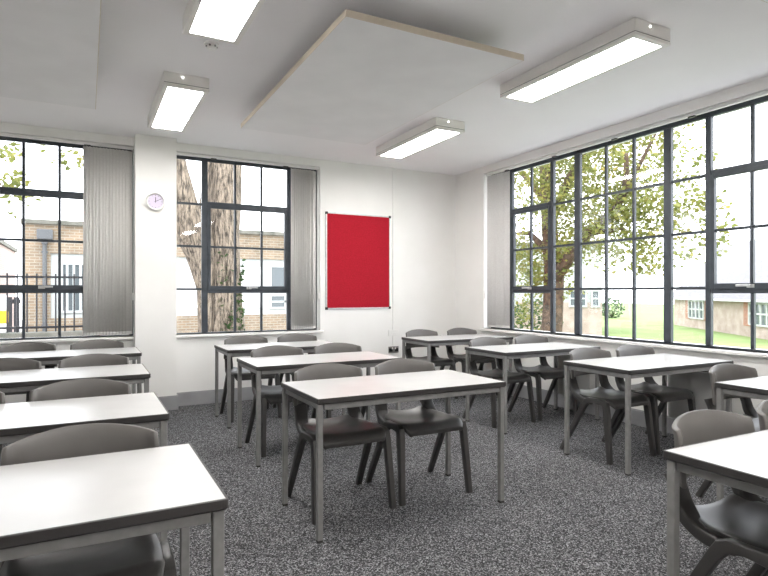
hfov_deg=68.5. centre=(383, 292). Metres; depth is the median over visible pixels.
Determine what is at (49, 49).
ceiling panel
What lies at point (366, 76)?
ceiling panel
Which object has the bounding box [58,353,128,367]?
chair
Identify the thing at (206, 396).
baseboard
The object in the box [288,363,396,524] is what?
chair
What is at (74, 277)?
metal railing
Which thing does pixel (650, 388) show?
chair
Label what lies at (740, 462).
table
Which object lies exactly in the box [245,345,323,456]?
chair
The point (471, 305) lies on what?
wall
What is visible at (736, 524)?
chair
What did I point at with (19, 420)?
table
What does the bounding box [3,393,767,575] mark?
floor
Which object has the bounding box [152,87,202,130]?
diffuser
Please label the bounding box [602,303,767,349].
lawn
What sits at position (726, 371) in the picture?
chair
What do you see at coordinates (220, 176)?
tree
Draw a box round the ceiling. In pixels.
[0,0,767,174]
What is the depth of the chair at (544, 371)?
5.85 m
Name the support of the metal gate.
on the ground
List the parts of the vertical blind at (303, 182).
control chain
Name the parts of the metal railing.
rail, rail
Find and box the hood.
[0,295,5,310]
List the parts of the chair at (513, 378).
leg, backrest, leg, seat, leg, leg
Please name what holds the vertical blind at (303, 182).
attached to the window at (206, 206)
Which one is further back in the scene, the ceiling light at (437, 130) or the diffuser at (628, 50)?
the ceiling light at (437, 130)
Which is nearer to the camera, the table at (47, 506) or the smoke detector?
the table at (47, 506)
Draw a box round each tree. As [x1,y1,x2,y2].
[0,140,82,218]
[177,159,245,331]
[515,123,740,331]
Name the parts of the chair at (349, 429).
leg, leg, backrest, seat, leg, leg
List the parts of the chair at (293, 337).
leg, leg, backrest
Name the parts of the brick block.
pane, pane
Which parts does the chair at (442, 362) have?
backrest, seat, leg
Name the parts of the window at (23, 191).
handle, sill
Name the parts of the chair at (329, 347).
leg, leg, backrest, leg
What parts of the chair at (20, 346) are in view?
seat, backrest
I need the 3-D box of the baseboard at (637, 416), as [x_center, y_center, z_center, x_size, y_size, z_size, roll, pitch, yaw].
[3.211,1.177,3.766,0.018,0.150,9.460,0,0,-28]
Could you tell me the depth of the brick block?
32.17 m
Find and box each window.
[0,136,133,343]
[177,155,323,337]
[480,95,767,357]
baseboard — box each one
[159,394,178,409]
[177,385,274,405]
[507,384,675,433]
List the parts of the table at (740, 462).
leg, rail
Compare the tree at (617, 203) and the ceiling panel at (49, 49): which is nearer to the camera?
the ceiling panel at (49, 49)
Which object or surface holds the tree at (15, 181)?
on the ground
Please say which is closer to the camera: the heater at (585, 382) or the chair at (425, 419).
the chair at (425, 419)
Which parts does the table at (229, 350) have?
leg, leg, rail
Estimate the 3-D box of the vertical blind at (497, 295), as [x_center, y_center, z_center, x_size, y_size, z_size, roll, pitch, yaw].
[2.294,-0.556,5.615,0.076,2.005,4.053,0,0,-28]
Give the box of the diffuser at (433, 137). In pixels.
[381,129,457,157]
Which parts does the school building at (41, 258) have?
pane, blank panel, blank panel, pane, pane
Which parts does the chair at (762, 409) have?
backrest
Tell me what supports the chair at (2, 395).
on the floor
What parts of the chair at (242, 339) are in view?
leg, leg, backrest, seat, leg, leg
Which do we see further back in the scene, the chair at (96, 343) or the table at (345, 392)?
the chair at (96, 343)
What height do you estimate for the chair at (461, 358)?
0.810 m
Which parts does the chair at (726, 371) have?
leg, backrest, seat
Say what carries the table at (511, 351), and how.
on the floor
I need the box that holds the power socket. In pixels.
[388,346,398,352]
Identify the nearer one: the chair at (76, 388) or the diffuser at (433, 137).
the chair at (76, 388)
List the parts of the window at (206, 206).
sill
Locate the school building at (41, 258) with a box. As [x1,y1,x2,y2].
[20,218,285,334]
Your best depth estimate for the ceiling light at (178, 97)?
4.58 m
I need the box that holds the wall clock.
[146,192,164,209]
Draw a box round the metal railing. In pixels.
[0,273,82,332]
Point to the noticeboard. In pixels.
(357, 245)
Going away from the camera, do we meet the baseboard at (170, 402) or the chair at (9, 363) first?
the chair at (9, 363)
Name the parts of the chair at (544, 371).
leg, backrest, leg, seat, leg, leg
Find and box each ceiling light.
[148,71,208,131]
[183,0,264,44]
[376,117,464,158]
[500,17,669,103]
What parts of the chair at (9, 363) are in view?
backrest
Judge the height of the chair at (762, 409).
0.810 m
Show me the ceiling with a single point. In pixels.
(716, 46)
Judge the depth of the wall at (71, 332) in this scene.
7.25 m
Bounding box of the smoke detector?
[204,40,218,50]
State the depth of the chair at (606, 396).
4.36 m
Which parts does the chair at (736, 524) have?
backrest, leg, seat, leg, leg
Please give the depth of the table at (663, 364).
4.22 m
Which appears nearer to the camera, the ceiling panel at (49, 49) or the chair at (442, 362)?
the ceiling panel at (49, 49)
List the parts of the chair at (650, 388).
leg, backrest, leg, leg, seat, leg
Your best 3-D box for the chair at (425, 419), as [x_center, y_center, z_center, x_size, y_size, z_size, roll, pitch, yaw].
[0.216,0.855,3.634,0.514,0.810,0.504,0,0,-27]
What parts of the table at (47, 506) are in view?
rail, leg, leg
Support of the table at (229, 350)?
on the floor
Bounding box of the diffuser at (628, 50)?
[508,38,660,101]
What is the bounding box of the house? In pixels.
[0,240,17,331]
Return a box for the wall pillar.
[134,134,176,396]
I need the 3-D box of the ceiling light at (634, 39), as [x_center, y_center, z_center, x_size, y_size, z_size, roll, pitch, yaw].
[1.361,-1.602,4.007,0.330,0.105,1.255,0,0,-28]
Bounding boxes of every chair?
[0,342,56,394]
[0,357,41,401]
[0,392,4,562]
[0,423,176,575]
[29,379,130,401]
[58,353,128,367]
[70,339,123,349]
[219,335,281,422]
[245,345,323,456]
[272,333,332,415]
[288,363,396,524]
[311,343,379,423]
[365,359,472,505]
[405,329,458,401]
[445,328,497,397]
[462,337,535,427]
[507,335,577,420]
[559,347,656,464]
[612,345,695,454]
[664,409,767,575]
[695,363,759,496]
[757,400,767,575]
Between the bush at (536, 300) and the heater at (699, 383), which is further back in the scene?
the bush at (536, 300)
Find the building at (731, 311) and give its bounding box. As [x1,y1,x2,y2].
[673,237,767,339]
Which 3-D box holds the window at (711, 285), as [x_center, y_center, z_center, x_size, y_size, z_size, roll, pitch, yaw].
[2.306,-0.533,5.620,0.203,2.060,4.125,0,0,-28]
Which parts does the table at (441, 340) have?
leg, rail, leg, rail, leg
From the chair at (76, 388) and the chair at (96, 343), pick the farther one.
the chair at (96, 343)
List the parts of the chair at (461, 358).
leg, backrest, seat, leg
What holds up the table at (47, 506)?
on the floor
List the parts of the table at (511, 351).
leg, rail, leg, rail, leg, leg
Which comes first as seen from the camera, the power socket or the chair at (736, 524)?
the chair at (736, 524)
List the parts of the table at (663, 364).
leg, rail, leg, leg, rail, leg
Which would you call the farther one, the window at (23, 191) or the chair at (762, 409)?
the window at (23, 191)
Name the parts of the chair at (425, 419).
leg, leg, backrest, seat, leg, leg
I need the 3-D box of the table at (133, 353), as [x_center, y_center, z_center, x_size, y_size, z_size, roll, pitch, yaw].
[-2.802,0.891,4.946,1.200,0.722,0.610,0,0,-28]
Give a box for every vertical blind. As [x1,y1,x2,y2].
[0,132,132,335]
[177,152,319,328]
[484,90,767,327]
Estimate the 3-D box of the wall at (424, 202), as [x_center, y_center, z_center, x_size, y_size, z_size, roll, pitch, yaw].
[-2.123,-0.202,6.490,7.588,2.907,0.340,0,0,-28]
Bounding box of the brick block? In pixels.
[515,241,602,335]
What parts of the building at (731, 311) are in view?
pane, pane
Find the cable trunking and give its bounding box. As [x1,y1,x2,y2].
[392,168,393,344]
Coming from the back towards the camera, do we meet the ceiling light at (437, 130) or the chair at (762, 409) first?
the ceiling light at (437, 130)
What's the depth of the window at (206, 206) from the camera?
6.63 m
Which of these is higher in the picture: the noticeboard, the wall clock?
the wall clock
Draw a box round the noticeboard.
[325,211,390,309]
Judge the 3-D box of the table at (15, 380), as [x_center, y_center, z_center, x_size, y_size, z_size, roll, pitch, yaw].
[-2.195,0.891,3.669,1.200,0.722,0.610,0,0,-28]
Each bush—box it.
[515,299,563,330]
[602,297,624,317]
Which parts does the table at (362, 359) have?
leg, rail, leg, rail, leg, leg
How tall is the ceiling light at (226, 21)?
0.105 m
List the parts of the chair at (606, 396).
leg, backrest, leg, seat, leg, leg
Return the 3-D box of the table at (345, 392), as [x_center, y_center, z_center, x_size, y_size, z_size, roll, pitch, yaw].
[0.059,0.891,3.344,1.200,0.722,0.610,0,0,-28]
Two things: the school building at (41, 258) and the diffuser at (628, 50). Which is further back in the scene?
the school building at (41, 258)
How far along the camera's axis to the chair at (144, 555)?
1.78 m
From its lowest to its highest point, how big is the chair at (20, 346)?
0.810 m
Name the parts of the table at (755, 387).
leg, rail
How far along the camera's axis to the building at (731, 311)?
35.26 m
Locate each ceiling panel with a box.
[0,0,100,108]
[241,9,523,144]
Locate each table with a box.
[0,347,141,393]
[0,364,150,392]
[0,392,169,540]
[0,443,227,575]
[214,340,345,428]
[237,351,401,466]
[281,369,505,543]
[402,334,512,396]
[465,342,600,433]
[563,353,733,475]
[663,429,767,575]
[714,376,767,500]
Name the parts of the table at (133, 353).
rail, leg, leg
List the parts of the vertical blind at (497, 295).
control chain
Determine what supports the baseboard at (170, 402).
attached to the wall pillar
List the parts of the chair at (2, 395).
backrest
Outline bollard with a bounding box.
[0,295,5,331]
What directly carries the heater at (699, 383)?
attached to the wall at (471, 305)
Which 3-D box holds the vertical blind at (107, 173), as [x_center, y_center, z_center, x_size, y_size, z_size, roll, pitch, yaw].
[-3.459,-0.556,5.641,1.738,2.005,0.075,0,0,-28]
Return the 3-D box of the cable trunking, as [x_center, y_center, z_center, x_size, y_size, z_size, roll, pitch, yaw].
[0.123,-0.481,7.475,0.026,2.346,0.015,0,0,-28]
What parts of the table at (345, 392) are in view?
leg, rail, leg, rail, leg, leg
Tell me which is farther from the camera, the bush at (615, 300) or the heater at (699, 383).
the bush at (615, 300)
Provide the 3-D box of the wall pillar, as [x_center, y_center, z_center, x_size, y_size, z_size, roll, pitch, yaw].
[-2.446,-0.201,6.030,0.407,2.906,0.170,0,0,-28]
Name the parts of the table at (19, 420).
rail, leg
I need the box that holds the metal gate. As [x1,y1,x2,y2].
[8,297,20,331]
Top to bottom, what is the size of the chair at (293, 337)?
0.810 m
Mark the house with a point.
(8, 252)
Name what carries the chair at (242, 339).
on the floor
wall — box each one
[0,122,455,402]
[0,330,92,338]
[456,76,767,415]
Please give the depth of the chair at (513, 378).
5.55 m
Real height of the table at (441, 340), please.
0.722 m
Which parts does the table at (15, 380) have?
rail, leg, leg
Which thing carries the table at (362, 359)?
on the floor
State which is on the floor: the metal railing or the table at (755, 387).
the table at (755, 387)
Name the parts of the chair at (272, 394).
leg, leg, seat, backrest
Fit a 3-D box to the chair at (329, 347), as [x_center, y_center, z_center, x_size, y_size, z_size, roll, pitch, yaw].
[-0.338,0.855,4.872,0.514,0.810,0.504,0,0,-27]
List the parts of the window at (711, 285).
sill, handle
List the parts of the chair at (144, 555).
backrest, seat, leg, leg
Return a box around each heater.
[558,355,594,395]
[668,371,725,417]
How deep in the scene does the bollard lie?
10.77 m

